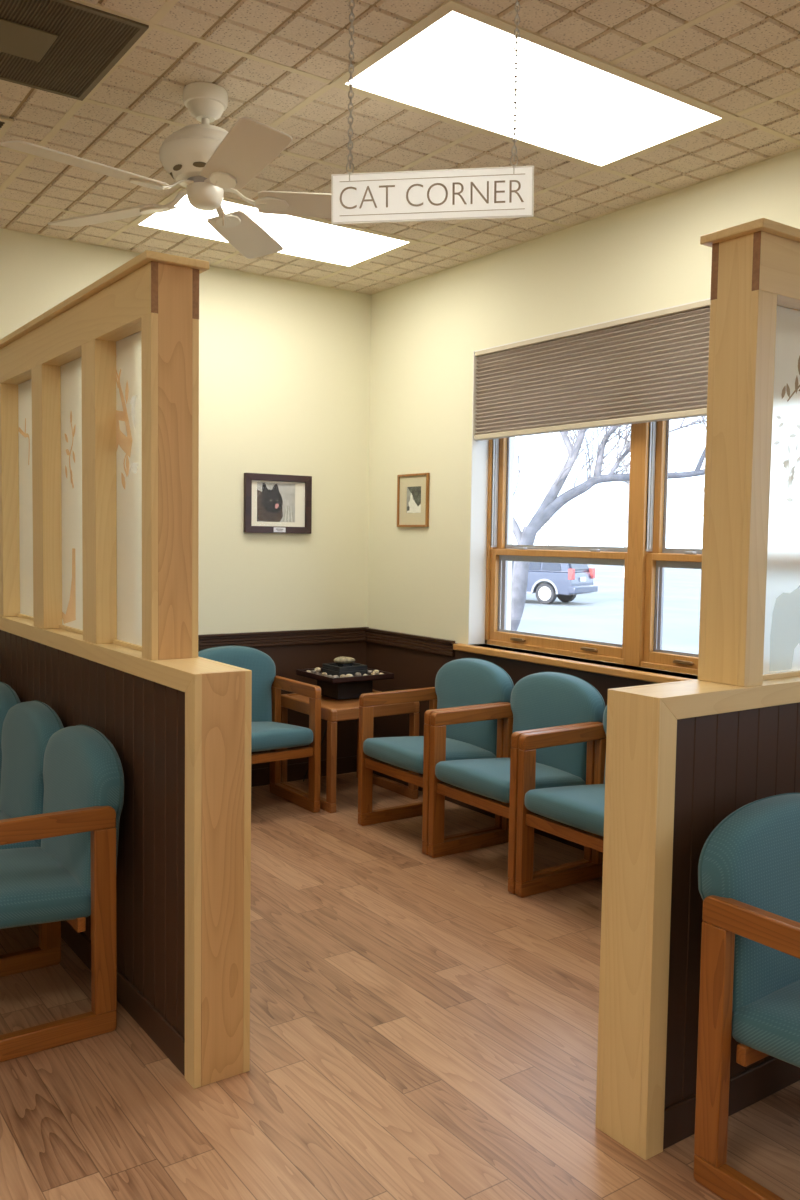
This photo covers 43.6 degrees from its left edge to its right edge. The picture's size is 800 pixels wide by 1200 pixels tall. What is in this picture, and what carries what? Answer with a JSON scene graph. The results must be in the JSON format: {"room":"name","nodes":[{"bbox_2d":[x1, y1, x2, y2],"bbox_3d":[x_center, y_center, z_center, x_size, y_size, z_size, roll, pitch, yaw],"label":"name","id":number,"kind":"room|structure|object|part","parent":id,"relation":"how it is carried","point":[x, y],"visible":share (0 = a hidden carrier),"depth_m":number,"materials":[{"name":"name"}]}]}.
{"room":"veterinary clinic","nodes":[
{"label":"veterinary clinic","id":0,"kind":"room"},
{"bbox_2d":[0,228,370,634],"bbox_3d":[-3.064,-1.016,4.162,7.500,4.300,0.200,-2,4,-35],"label":"wall","id":1,"kind":"structure","parent":0,"point":[284,365],"depth_m":5.68,"materials":[{"name":"beige paint"}]},
{"bbox_2d":[244,473,311,533],"bbox_3d":[-0.695,-0.550,5.724,0.426,0.334,0.029,-2,4,-35],"label":"framed picture","id":2,"kind":"object","parent":1,"relation":"attached to","point":[273,503],"visible":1,"depth_m":5.72,"materials":[{"name":"brown wood"}]},
{"bbox_2d":[257,482,294,521],"bbox_3d":[-0.709,-0.558,5.722,0.250,0.226,0.001,-2,4,-35],"label":"photograph","id":3,"kind":"object","parent":2,"relation":"attached to","point":[275,500],"depth_m":5.72,"materials":[{"name":"grey paper"}]},
{"bbox_3d":[-0.689,-0.401,5.724,0.076,0.028,0.002,-2,4,-35],"label":"name plate","id":4,"kind":"part","parent":2,"relation":"part of","materials":[{"name":"white metal"}]},
{"bbox_2d":[198,627,368,650],"bbox_3d":[-3.058,0.293,4.115,6.992,0.086,0.026,-2,4,-35],"label":"trim","id":5,"kind":"structure","parent":1,"relation":"attached to","point":[354,634],"depth_m":5.78,"materials":[{"name":"brown paint"}]},
{"bbox_2d":[251,756,356,786],"bbox_3d":[-3.074,1.087,4.171,6.992,0.100,0.012,-2,4,-35],"label":"baseboard","id":6,"kind":"structure","parent":1,"relation":"attached to","point":[259,777],"depth_m":5.91,"materials":[{"name":"brown paint"}]},
{"bbox_2d":[251,641,365,769],"bbox_3d":[-3.071,0.695,4.156,7.000,0.886,0.008,-2,4,-35],"label":"wainscoting","id":7,"kind":"structure","parent":1,"relation":"attached to","point":[291,658],"depth_m":5.93,"materials":[{"name":"brown paint"}]},
{"bbox_2d":[0,772,799,1199],"bbox_3d":[-0.453,1.456,0.547,7.500,0.100,9.400,-2,4,-35],"label":"floor","id":8,"kind":"structure","parent":0,"point":[422,1027],"depth_m":2.73,"materials":[{"name":"laminate"}]},
{"bbox_2d":[0,682,123,1061],"bbox_3d":[-1.494,0.788,3.426,0.563,0.838,1.675,-2,4,-35],"label":"seating","id":9,"kind":"object","parent":8,"relation":"on","point":[62,789],"visible":1,"depth_m":2.90,"materials":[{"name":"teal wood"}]},
{"bbox_3d":[-1.623,0.567,3.986,0.120,0.466,0.550,-2,4,-35],"label":"backrest","id":10,"kind":"part","parent":9,"relation":"part of","materials":[{"name":"teal fabric"}]},
{"bbox_3d":[-1.527,0.812,3.404,0.482,0.132,0.515,-2,4,-35],"label":"seat","id":11,"kind":"part","parent":9,"relation":"part of","materials":[{"name":"teal fabric"}]},
{"bbox_3d":[-1.309,0.599,3.541,0.120,0.466,0.550,-2,4,-35],"label":"backrest","id":12,"kind":"part","parent":9,"relation":"part of","materials":[{"name":"teal fabric"}]},
{"bbox_3d":[-1.214,0.845,2.959,0.482,0.132,0.515,-2,4,-35],"label":"seat","id":13,"kind":"part","parent":9,"relation":"part of","materials":[{"name":"teal fabric"}]},
{"bbox_3d":[-1.167,1.039,3.334,0.064,0.236,0.036,-2,4,-35],"label":"leg","id":14,"kind":"part","parent":9,"relation":"part of","materials":[{"name":"brown wood"}]},
{"bbox_3d":[-1.027,0.626,2.738,0.500,0.062,0.036,-2,4,-35],"label":"armrest","id":15,"kind":"part","parent":9,"relation":"part of","materials":[{"name":"brown wood"}]},
{"bbox_3d":[-1.370,0.884,3.519,0.024,0.042,1.593,-2,4,-35],"label":"rail","id":16,"kind":"part","parent":9,"relation":"part of","materials":[{"name":"brown wood"}]},
{"bbox_3d":[-0.996,0.632,3.097,0.120,0.466,0.550,-2,4,-35],"label":"backrest","id":17,"kind":"part","parent":9,"relation":"part of","materials":[{"name":"teal fabric"}]},
{"bbox_3d":[-0.853,0.920,2.882,0.064,0.538,0.036,-2,4,-35],"label":"leg","id":18,"kind":"part","parent":9,"relation":"part of","materials":[{"name":"brown wood"}]},
{"bbox_2d":[0,250,251,1088],"bbox_3d":[-1.246,0.088,3.706,0.185,2.208,2.752,-2,4,-35],"label":"divider","id":19,"kind":"object","parent":8,"relation":"on","point":[99,391],"visible":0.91,"depth_m":2.89,"materials":[{"name":"brown wood"}]},
{"bbox_3d":[-1.452,-0.403,3.980,0.006,0.947,0.453,-2,4,-35],"label":"frosted pane","id":20,"kind":"part","parent":19,"relation":"part of","materials":[{"name":"white glass"}]},
{"bbox_3d":[-1.113,-0.367,3.498,0.006,0.947,0.453,-2,4,-35],"label":"frosted pane","id":21,"kind":"part","parent":19,"relation":"part of","materials":[{"name":"white glass"}]},
{"bbox_3d":[-1.314,0.672,3.725,0.018,1.038,2.712,-2,4,-35],"label":"beadboard panel","id":22,"kind":"part","parent":19,"relation":"part of","materials":[{"name":"brown paint"}]},
{"bbox_3d":[-1.338,1.142,3.757,0.011,0.095,2.690,-2,4,-35],"label":"trim","id":23,"kind":"part","parent":19,"relation":"part of","materials":[{"name":"brown paint"}]},
{"bbox_3d":[-0.790,-0.334,3.039,0.006,0.947,0.398,-2,4,-35],"label":"frosted pane","id":24,"kind":"part","parent":19,"relation":"part of","materials":[{"name":"white glass"}]},
{"bbox_3d":[-0.636,-0.381,2.818,0.101,1.098,0.018,-2,4,-35],"label":"tall panel","id":25,"kind":"part","parent":19,"relation":"part of","materials":[{"name":"brown wood"}]},
{"bbox_3d":[-0.468,0.729,2.626,0.121,1.088,0.018,-2,4,-35],"label":"panel","id":26,"kind":"part","parent":19,"relation":"part of","materials":[{"name":"brown wood"}]},
{"bbox_2d":[198,646,320,812],"bbox_3d":[-0.796,0.683,5.247,0.579,0.838,0.563,-2,4,-35],"label":"armchair","id":27,"kind":"object","parent":8,"relation":"on","point":[268,732],"visible":0.56,"depth_m":5.31,"materials":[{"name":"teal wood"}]},
{"bbox_3d":[-0.921,0.486,5.417,0.550,0.466,0.120,-2,4,-35],"label":"backrest","id":28,"kind":"part","parent":27,"relation":"part of","materials":[{"name":"teal fabric"}]},
{"bbox_3d":[-0.695,0.752,5.579,0.036,0.538,0.064,-2,4,-35],"label":"leg","id":29,"kind":"part","parent":27,"relation":"part of","materials":[{"name":"brown wood"}]},
{"bbox_3d":[-0.773,0.709,5.215,0.503,0.132,0.482,-2,4,-35],"label":"seat","id":30,"kind":"part","parent":27,"relation":"part of","materials":[{"name":"teal fabric"}]},
{"bbox_3d":[-0.665,0.794,5.064,0.507,0.048,0.024,-2,4,-35],"label":"rail","id":31,"kind":"part","parent":27,"relation":"part of","materials":[{"name":"brown wood"}]},
{"bbox_3d":[-0.565,0.466,5.382,0.036,0.062,0.500,-2,4,-35],"label":"armrest","id":32,"kind":"part","parent":27,"relation":"part of","materials":[{"name":"brown wood"}]},
{"bbox_3d":[-0.445,0.778,5.224,0.036,0.538,0.066,-2,4,-35],"label":"leg","id":33,"kind":"part","parent":27,"relation":"part of","materials":[{"name":"brown wood"}]},
{"bbox_2d":[280,690,419,812],"bbox_3d":[-0.293,0.815,5.592,0.566,0.547,0.582,-2,4,-35],"label":"side table","id":34,"kind":"object","parent":8,"relation":"on","point":[332,710],"visible":0.66,"depth_m":5.42,"materials":[{"name":"brown wood"}]},
{"bbox_3d":[-0.663,0.814,5.658,0.036,0.430,0.050,-2,4,-35],"label":"leg","id":35,"kind":"part","parent":34,"relation":"part of","materials":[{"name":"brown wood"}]},
{"bbox_3d":[-0.506,0.582,5.425,0.036,0.067,0.582,-2,4,-35],"label":"rail","id":36,"kind":"part","parent":34,"relation":"part of","materials":[{"name":"brown wood"}]},
{"bbox_2d":[303,726,326,780],"bbox_3d":[-0.484,0.782,5.866,0.167,0.567,0.244,0,4,-9],"label":"power cord","id":37,"kind":"object","parent":34,"relation":"hanging from","point":[326,726],"visible":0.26,"depth_m":5.94,"materials":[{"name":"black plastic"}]},
{"bbox_3d":[-0.357,0.846,5.223,0.036,0.430,0.050,-2,4,-35],"label":"leg","id":38,"kind":"part","parent":34,"relation":"part of","materials":[{"name":"brown wood"}]},
{"bbox_2d":[296,662,393,699],"bbox_3d":[-0.312,0.449,5.639,0.400,0.180,0.400,-2,4,-35],"label":"fountain","id":39,"kind":"object","parent":34,"relation":"on","point":[339,688],"visible":0.92,"depth_m":5.55,"materials":[{"name":"black stone"}]},
{"bbox_2d":[334,656,354,663],"bbox_3d":[-0.315,0.339,5.628,0.120,0.043,0.103,-2,4,-35],"label":"stone","id":40,"kind":"object","parent":39,"relation":"on","point":[340,660],"visible":1,"depth_m":5.59,"materials":[{"name":"beige stone"}]},
{"bbox_2d":[322,662,366,671],"bbox_3d":[-0.311,0.374,5.634,0.184,0.030,0.184,-2,4,-35],"label":"bowl","id":41,"kind":"object","parent":39,"relation":"on","point":[327,667],"depth_m":5.59,"materials":[{"name":"grey stone"}]},
{"bbox_2d":[296,668,393,683],"bbox_3d":[-0.311,0.417,5.637,0.400,0.030,0.400,-2,4,-35],"label":"tray","id":42,"kind":"object","parent":39,"relation":"on","point":[367,678],"depth_m":5.54,"materials":[{"name":"black"}]},
{"bbox_3d":[-0.229,0.801,5.962,0.036,0.430,0.050,-2,4,-35],"label":"leg","id":43,"kind":"part","parent":34,"relation":"part of","materials":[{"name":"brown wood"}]},
{"bbox_3d":[-0.072,0.569,5.729,0.036,0.067,0.582,-2,4,-35],"label":"rail","id":44,"kind":"part","parent":34,"relation":"part of","materials":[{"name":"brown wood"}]},
{"bbox_3d":[0.077,0.833,5.528,0.036,0.430,0.050,-2,4,-35],"label":"leg","id":45,"kind":"part","parent":34,"relation":"part of","materials":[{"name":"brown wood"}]},
{"bbox_2d":[358,658,513,854],"bbox_3d":[0.172,0.720,4.900,0.563,0.838,0.579,-2,4,-35],"label":"armchair","id":46,"kind":"object","parent":8,"relation":"on","point":[464,682],"visible":0.73,"depth_m":4.90,"materials":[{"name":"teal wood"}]},
{"bbox_3d":[-0.171,0.797,4.997,0.066,0.538,0.036,-2,4,-35],"label":"leg","id":47,"kind":"part","parent":46,"relation":"part of","materials":[{"name":"brown wood"}]},
{"bbox_3d":[-0.019,0.822,4.773,0.024,0.048,0.507,-2,4,-35],"label":"rail","id":48,"kind":"part","parent":46,"relation":"part of","materials":[{"name":"brown wood"}]},
{"bbox_3d":[0.011,0.492,5.103,0.500,0.062,0.036,-2,4,-35],"label":"armrest","id":49,"kind":"part","parent":46,"relation":"part of","materials":[{"name":"brown wood"}]},
{"bbox_3d":[0.141,0.830,4.554,0.066,0.538,0.036,-2,4,-35],"label":"leg","id":50,"kind":"part","parent":46,"relation":"part of","materials":[{"name":"brown wood"}]},
{"bbox_3d":[0.138,0.744,4.878,0.482,0.132,0.503,-2,4,-35],"label":"seat","id":51,"kind":"part","parent":46,"relation":"part of","materials":[{"name":"teal fabric"}]},
{"bbox_3d":[0.185,0.786,5.247,0.064,0.538,0.036,-2,4,-35],"label":"leg","id":52,"kind":"part","parent":46,"relation":"part of","materials":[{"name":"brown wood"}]},
{"bbox_3d":[0.323,0.525,4.660,0.500,0.062,0.036,-2,4,-35],"label":"armrest","id":53,"kind":"part","parent":46,"relation":"part of","materials":[{"name":"brown wood"}]},
{"bbox_3d":[0.356,0.531,5.016,0.120,0.466,0.550,-2,4,-35],"label":"backrest","id":54,"kind":"part","parent":46,"relation":"part of","materials":[{"name":"teal fabric"}]},
{"bbox_3d":[0.497,0.819,4.804,0.064,0.538,0.036,-2,4,-35],"label":"leg","id":55,"kind":"part","parent":46,"relation":"part of","materials":[{"name":"brown wood"}]},
{"bbox_2d":[428,672,604,893],"bbox_3d":[0.511,0.755,4.419,0.563,0.838,0.579,-2,4,-35],"label":"armchair","id":56,"kind":"object","parent":8,"relation":"on","point":[541,701],"visible":0.81,"depth_m":4.41,"materials":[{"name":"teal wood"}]},
{"bbox_3d":[0.168,0.832,4.516,0.066,0.538,0.036,-2,4,-35],"label":"leg","id":57,"kind":"part","parent":56,"relation":"part of","materials":[{"name":"brown wood"}]},
{"bbox_3d":[0.350,0.528,4.621,0.500,0.062,0.036,-2,4,-35],"label":"armrest","id":58,"kind":"part","parent":56,"relation":"part of","materials":[{"name":"brown wood"}]},
{"bbox_3d":[0.320,0.858,4.292,0.024,0.048,0.507,-2,4,-35],"label":"rail","id":59,"kind":"part","parent":56,"relation":"part of","materials":[{"name":"brown wood"}]},
{"bbox_3d":[0.524,0.822,4.766,0.064,0.538,0.036,-2,4,-35],"label":"leg","id":60,"kind":"part","parent":56,"relation":"part of","materials":[{"name":"brown wood"}]},
{"bbox_3d":[0.477,0.779,4.397,0.482,0.132,0.503,-2,4,-35],"label":"seat","id":61,"kind":"part","parent":56,"relation":"part of","materials":[{"name":"teal fabric"}]},
{"bbox_3d":[0.480,0.865,4.072,0.066,0.538,0.036,-2,4,-35],"label":"leg","id":62,"kind":"part","parent":56,"relation":"part of","materials":[{"name":"brown wood"}]},
{"bbox_3d":[0.662,0.560,4.178,0.500,0.062,0.036,-2,4,-35],"label":"armrest","id":63,"kind":"part","parent":56,"relation":"part of","materials":[{"name":"brown wood"}]},
{"bbox_3d":[0.695,0.566,4.534,0.120,0.466,0.550,-2,4,-35],"label":"backrest","id":64,"kind":"part","parent":56,"relation":"part of","materials":[{"name":"teal fabric"}]},
{"bbox_3d":[0.836,0.855,4.322,0.064,0.538,0.036,-2,4,-35],"label":"leg","id":65,"kind":"part","parent":56,"relation":"part of","materials":[{"name":"brown wood"}]},
{"bbox_2d":[515,706,606,897],"bbox_3d":[0.850,0.791,3.937,0.563,0.838,0.579,-2,4,-35],"label":"armchair","id":66,"kind":"object","parent":8,"relation":"on","point":[581,807],"visible":0.26,"depth_m":4.01,"materials":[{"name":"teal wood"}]},
{"bbox_3d":[0.507,0.868,4.034,0.066,0.538,0.036,-2,4,-35],"label":"leg","id":67,"kind":"part","parent":66,"relation":"part of","materials":[{"name":"brown wood"}]},
{"bbox_3d":[0.689,0.563,4.140,0.500,0.062,0.036,-2,4,-35],"label":"armrest","id":68,"kind":"part","parent":66,"relation":"part of","materials":[{"name":"brown wood"}]},
{"bbox_3d":[0.816,0.815,3.915,0.482,0.132,0.503,-2,4,-35],"label":"seat","id":69,"kind":"part","parent":66,"relation":"part of","materials":[{"name":"teal fabric"}]},
{"bbox_3d":[0.659,0.893,3.810,0.024,0.048,0.507,-2,4,-35],"label":"rail","id":70,"kind":"part","parent":66,"relation":"part of","materials":[{"name":"brown wood"}]},
{"bbox_3d":[0.863,0.857,4.284,0.064,0.538,0.036,-2,4,-35],"label":"leg","id":71,"kind":"part","parent":66,"relation":"part of","materials":[{"name":"brown wood"}]},
{"bbox_3d":[1.034,0.602,4.053,0.120,0.466,0.550,-2,4,-35],"label":"backrest","id":72,"kind":"part","parent":66,"relation":"part of","materials":[{"name":"teal fabric"}]},
{"bbox_2d":[595,218,799,1159],"bbox_3d":[1.186,0.183,2.782,1.572,2.208,0.184,-2,4,-35],"label":"divider","id":73,"kind":"object","parent":8,"relation":"on","point":[682,757],"visible":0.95,"depth_m":2.43,"materials":[{"name":"brown wood"}]},
{"bbox_3d":[0.542,0.760,2.371,0.018,1.088,0.120,-2,4,-35],"label":"panel","id":74,"kind":"part","parent":73,"relation":"part of","materials":[{"name":"brown wood"}]},
{"bbox_3d":[0.820,-0.338,2.485,0.018,1.098,0.100,-2,4,-35],"label":"tall panel","id":75,"kind":"part","parent":73,"relation":"part of","materials":[{"name":"brown wood"}]},
{"bbox_3d":[1.237,1.240,2.808,1.510,0.095,0.011,-2,4,-35],"label":"trim","id":76,"kind":"part","parent":73,"relation":"part of","materials":[{"name":"brown paint"}]},
{"bbox_3d":[1.228,0.769,2.782,1.532,1.038,0.018,-2,4,-35],"label":"beadboard panel","id":77,"kind":"part","parent":73,"relation":"part of","materials":[{"name":"brown paint"}]},
{"bbox_3d":[1.037,-0.281,2.642,0.398,0.947,0.006,-2,4,-35],"label":"frosted pane","id":78,"kind":"part","parent":73,"relation":"part of","materials":[{"name":"white glass"}]},
{"bbox_2d":[693,793,799,1199],"bbox_3d":[1.043,0.903,2.209,0.579,0.838,0.563,-2,4,-35],"label":"armchair","id":79,"kind":"object","parent":8,"relation":"on","point":[749,864],"visible":1,"depth_m":2.22,"materials":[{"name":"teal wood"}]},
{"bbox_3d":[0.700,0.985,2.229,0.036,0.538,0.064,-2,4,-35],"label":"leg","id":80,"kind":"part","parent":79,"relation":"part of","materials":[{"name":"brown wood"}]},
{"bbox_3d":[0.918,0.706,2.378,0.550,0.466,0.120,-2,4,-35],"label":"backrest","id":81,"kind":"part","parent":79,"relation":"part of","materials":[{"name":"teal fabric"}]},
{"bbox_3d":[0.830,0.699,2.032,0.036,0.062,0.500,-2,4,-35],"label":"armrest","id":82,"kind":"part","parent":79,"relation":"part of","materials":[{"name":"brown wood"}]},
{"bbox_3d":[0.954,0.994,2.340,0.507,0.042,0.024,-2,4,-35],"label":"rail","id":83,"kind":"part","parent":79,"relation":"part of","materials":[{"name":"brown wood"}]},
{"bbox_3d":[1.066,0.928,2.177,0.503,0.132,0.482,-2,4,-35],"label":"seat","id":84,"kind":"part","parent":79,"relation":"part of","materials":[{"name":"teal fabric"}]},
{"bbox_2d":[0,0,799,293],"bbox_3d":[-0.450,-1.504,0.331,7.000,0.050,9.000,-2,4,-35],"label":"ceiling","id":85,"kind":"structure","parent":0,"point":[746,54],"depth_m":3.45,"materials":[{"name":"tile"}]},
{"bbox_2d":[0,116,13,138],"bbox_3d":[-1.601,-1.689,3.495,0.430,0.013,0.230,-2,4,-35],"label":"ceiling vent","id":86,"kind":"object","parent":85,"relation":"in","point":[5,123],"visible":1,"depth_m":3.55,"materials":[{"name":"brown metal"}]},
{"bbox_2d":[0,0,148,100],"bbox_3d":[-1.137,-1.648,2.930,0.602,0.011,0.602,-2,4,-35],"label":"ceiling vent","id":87,"kind":"object","parent":85,"relation":"in","point":[65,48],"visible":1,"depth_m":2.96,"materials":[{"name":"brown metal"}]},
{"bbox_3d":[-1.137,-1.645,2.931,0.210,0.005,0.200,-2,4,-35],"label":"damper plate","id":88,"kind":"part","parent":87,"relation":"part of","materials":[{"name":"brown metal"}]},
{"bbox_2d":[0,82,330,258],"bbox_3d":[-0.596,-1.462,3.300,1.223,0.409,1.284,0,4,-8],"label":"ceiling fan","id":89,"kind":"object","parent":85,"relation":"hanging from","point":[210,161],"visible":1,"depth_m":3.22,"materials":[{"name":"white plastic"}]},
{"bbox_3d":[-0.941,-1.311,3.015,0.485,0.038,0.153,-3,5,-44],"label":"blade","id":90,"kind":"part","parent":89,"relation":"part of","materials":[{"name":"white wood"}]},
{"bbox_3d":[-1.008,-1.342,3.497,0.485,0.038,0.153,3,4,28],"label":"blade","id":91,"kind":"part","parent":89,"relation":"part of","materials":[{"name":"white wood"}]},
{"bbox_3d":[-0.570,-1.349,3.709,0.153,0.038,0.485,1,4,10],"label":"blade","id":92,"kind":"part","parent":89,"relation":"part of","materials":[{"name":"white wood"}]},
{"bbox_3d":[-0.462,-1.298,2.930,0.153,0.038,0.485,-1,4,-26],"label":"blade","id":93,"kind":"part","parent":89,"relation":"part of","materials":[{"name":"white wood"}]},
{"bbox_3d":[-0.232,-1.322,3.359,0.485,0.038,0.153,0,4,-8],"label":"blade","id":94,"kind":"part","parent":89,"relation":"part of","materials":[{"name":"white wood"}]},
{"bbox_2d":[127,187,420,268],"bbox_3d":[-0.590,-1.760,4.802,1.244,0.004,0.634,-2,4,-35],"label":"recessed light","id":95,"kind":"object","parent":85,"relation":"in","point":[313,239],"visible":0.77,"depth_m":4.79,"materials":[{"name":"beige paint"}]},
{"bbox_2d":[0,0,799,294],"bbox_3d":[-0.450,-1.481,0.331,7.000,0.008,9.002,-2,4,-35],"label":"grid","id":96,"kind":"structure","parent":85,"relation":"attached to","point":[152,23],"depth_m":3.51,"materials":[{"name":"beige paint"}]},
{"bbox_2d":[331,0,533,224],"bbox_3d":[0.076,-1.253,2.393,0.489,0.677,0.014,1,4,7],"label":"sign","id":97,"kind":"object","parent":85,"relation":"hanging from","point":[489,192],"visible":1,"depth_m":2.41,"materials":[{"name":"white plastic"}]},
{"bbox_3d":[-0.117,-1.319,2.413,0.020,0.548,0.014,1,4,7],"label":"chain","id":98,"kind":"part","parent":97,"relation":"part of","materials":[{"name":"silver metal"}]},
{"bbox_3d":[0.075,-0.974,2.410,0.481,0.111,0.005,1,4,7],"label":"sign plate","id":99,"kind":"part","parent":97,"relation":"part of","materials":[{"name":"white plastic"}]},
{"bbox_3d":[0.276,-1.315,2.364,0.010,0.548,0.010,-2,5,-38],"label":"chain","id":100,"kind":"part","parent":97,"relation":"part of","materials":[{"name":"silver metal"}]},
{"bbox_2d":[328,0,738,170],"bbox_3d":[0.462,-1.649,3.309,1.244,0.004,0.634,-2,4,-35],"label":"recessed light","id":101,"kind":"object","parent":85,"relation":"in","point":[455,65],"visible":1,"depth_m":3.24,"materials":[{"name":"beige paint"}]},
{"bbox_2d":[367,149,799,678],"bbox_3d":[2.525,-0.826,2.476,0.300,4.300,9.000,-2,4,-35],"label":"wall","id":102,"kind":"structure","parent":0,"point":[647,256],"depth_m":5.32,"materials":[{"name":"beige paint"}]},
{"bbox_2d":[364,628,454,656],"bbox_3d":[0.036,0.238,5.768,0.026,0.086,0.877,-2,4,-35],"label":"trim","id":103,"kind":"structure","parent":102,"relation":"attached to","point":[384,637],"depth_m":5.72,"materials":[{"name":"brown paint"}]},
{"bbox_2d":[397,473,429,526],"bbox_3d":[0.073,-0.567,5.703,0.018,0.302,0.292,-2,4,-35],"label":"framed picture","id":104,"kind":"object","parent":102,"relation":"attached to","point":[412,489],"visible":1,"depth_m":5.70,"materials":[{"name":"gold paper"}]},
{"bbox_2d":[407,486,420,512],"bbox_3d":[0.079,-0.571,5.699,0.002,0.151,0.144,-2,4,-35],"label":"photograph","id":105,"kind":"object","parent":104,"relation":"attached to","point":[413,492],"depth_m":5.70},
{"bbox_2d":[373,758,583,850],"bbox_3d":[0.767,1.107,4.775,0.012,0.100,3.420,-2,4,-35],"label":"baseboard","id":106,"kind":"structure","parent":102,"relation":"attached to","point":[537,831],"depth_m":5.25,"materials":[{"name":"brown paint"}]},
{"bbox_2d":[366,642,657,737],"bbox_3d":[2.505,0.901,2.309,0.008,0.873,9.442,-2,4,-35],"label":"wainscoting","id":107,"kind":"structure","parent":102,"relation":"attached to","point":[412,669],"depth_m":5.69,"materials":[{"name":"brown paint"}]},
{"bbox_2d":[453,420,701,682],"bbox_3d":[1.047,-0.455,4.483,0.259,1.579,2.250,-2,4,-35],"label":"window","id":108,"kind":"structure","parent":102,"relation":"in","point":[646,557],"depth_m":4.53,"materials":[{"name":"brown wood"}]},
{"bbox_3d":[0.842,-0.502,4.986,0.014,1.495,0.978,-2,4,-35],"label":"storm frame","id":109,"kind":"part","parent":108,"relation":"part of","materials":[{"name":"grey metal"}]},
{"bbox_3d":[0.609,0.204,5.185,0.016,0.014,0.103,-2,4,-35],"label":"lift handle","id":110,"kind":"part","parent":108,"relation":"part of","materials":[{"name":"brown metal"}]},
{"bbox_3d":[0.777,-0.001,4.976,0.028,0.490,0.978,-2,4,-35],"label":"sash","id":111,"kind":"part","parent":108,"relation":"part of","materials":[{"name":"brown wood"}]},
{"bbox_3d":[0.817,-0.730,4.951,0.028,1.035,0.978,-2,4,-35],"label":"sash","id":112,"kind":"part","parent":108,"relation":"part of","materials":[{"name":"brown wood"}]},
{"bbox_3d":[0.993,0.317,4.502,0.155,0.034,2.250,-2,4,-35],"label":"sill","id":113,"kind":"part","parent":108,"relation":"part of","materials":[{"name":"brown wood"}]},
{"bbox_3d":[0.902,0.235,4.770,0.016,0.014,0.103,-2,4,-35],"label":"lift handle","id":114,"kind":"part","parent":108,"relation":"part of","materials":[{"name":"brown metal"}]},
{"bbox_3d":[1.453,-0.438,4.119,0.014,1.495,0.966,-2,4,-35],"label":"storm frame","id":115,"kind":"part","parent":108,"relation":"part of","materials":[{"name":"grey metal"}]},
{"bbox_3d":[1.387,0.064,4.109,0.028,0.490,0.966,-2,4,-35],"label":"sash","id":116,"kind":"part","parent":108,"relation":"part of","materials":[{"name":"brown wood"}]},
{"bbox_3d":[1.428,-0.666,4.084,0.028,1.035,0.966,-2,4,-35],"label":"sash","id":117,"kind":"part","parent":108,"relation":"part of","materials":[{"name":"brown wood"}]},
{"bbox_3d":[1.222,0.269,4.316,0.016,0.014,0.103,-2,4,-35],"label":"lift handle","id":118,"kind":"part","parent":108,"relation":"part of","materials":[{"name":"brown metal"}]},
{"bbox_2d":[468,298,709,644],"bbox_3d":[1.025,-0.471,4.469,0.121,1.545,2.095,-2,4,-35],"label":"window reveal","id":119,"kind":"structure","parent":102,"relation":"attached to","point":[480,449],"depth_m":5.32,"materials":[{"name":"white paint"}]},
{"bbox_2d":[474,300,710,440],"bbox_3d":[1.009,-1.009,4.418,0.060,0.461,2.079,-2,4,-35],"label":"pleated shade","id":120,"kind":"object","parent":102,"relation":"attached to","point":[649,367],"visible":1,"depth_m":4.54,"materials":[{"name":"beige fabric"}]},
{"bbox_3d":[1.004,-0.792,4.431,0.048,0.026,2.075,-2,4,-35],"label":"rail","id":121,"kind":"part","parent":120,"relation":"part of","materials":[{"name":"beige plastic"}]},
{"label":"outside","id":122,"kind":"structure","parent":0,"visible":0},
{"bbox_2d":[517,564,700,653],"bbox_3d":[30.089,-2.133,76.317,129.700,0.100,200.000,-2,4,-35],"label":"ground","id":123,"kind":"structure","parent":122,"point":[593,616],"depth_m":30.08,"materials":[{"name":"white snow"}]},
{"bbox_2d":[515,433,575,544],"bbox_3d":[6.995,-7.706,48.873,3.655,14.014,4.484,2,4,19],"label":"tree","id":124,"kind":"object","parent":123,"relation":"on","point":[547,533],"visible":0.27,"depth_m":49.06,"materials":[{"name":"grey plant"}]},
{"bbox_2d":[512,561,597,603],"bbox_3d":[4.261,-0.882,35.039,4.960,1.850,1.960,3,4,35],"label":"suv","id":125,"kind":"object","parent":123,"relation":"on","point":[549,581],"visible":0.5,"depth_m":33.55,"materials":[{"name":"blue paint"}]},
{"bbox_2d":[568,569,574,579],"bbox_3d":[5.671,-0.852,33.069,0.165,0.360,0.206,3,4,35],"label":"tail lamp","id":126,"kind":"object","parent":125,"relation":"attached to","point":[571,572],"depth_m":32.99,"materials":[{"name":"red plastic"}]},
{"bbox_2d":[589,568,594,578],"bbox_3d":[6.592,-0.921,34.383,0.165,0.360,0.206,3,4,35],"label":"tail lamp","id":127,"kind":"object","parent":125,"relation":"attached to","point":[591,570],"depth_m":34.29,"materials":[{"name":"red plastic"}]},
{"bbox_2d":[511,416,706,630],"bbox_3d":[2.740,-1.544,13.039,5.444,6.058,1.604,1,4,3],"label":"bare tree","id":128,"kind":"object","parent":123,"relation":"on","point":[551,503],"visible":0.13,"depth_m":12.95,"materials":[{"name":"grey plant"}]},
{"bbox_2d":[593,426,630,577],"bbox_3d":[13.138,-8.729,57.443,4.111,15.151,3.622,-2,4,-35],"label":"tree","id":129,"kind":"object","parent":123,"relation":"on","point":[626,492],"visible":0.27,"depth_m":57.31,"materials":[{"name":"grey plant"}]},
{"bbox_2d":[670,417,704,515],"bbox_3d":[14.910,-7.138,48.320,3.556,13.185,3.709,2,4,21],"label":"tree","id":130,"kind":"object","parent":123,"relation":"on","point":[696,417],"visible":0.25,"depth_m":47.79,"materials":[{"name":"grey plant"}]}
]}

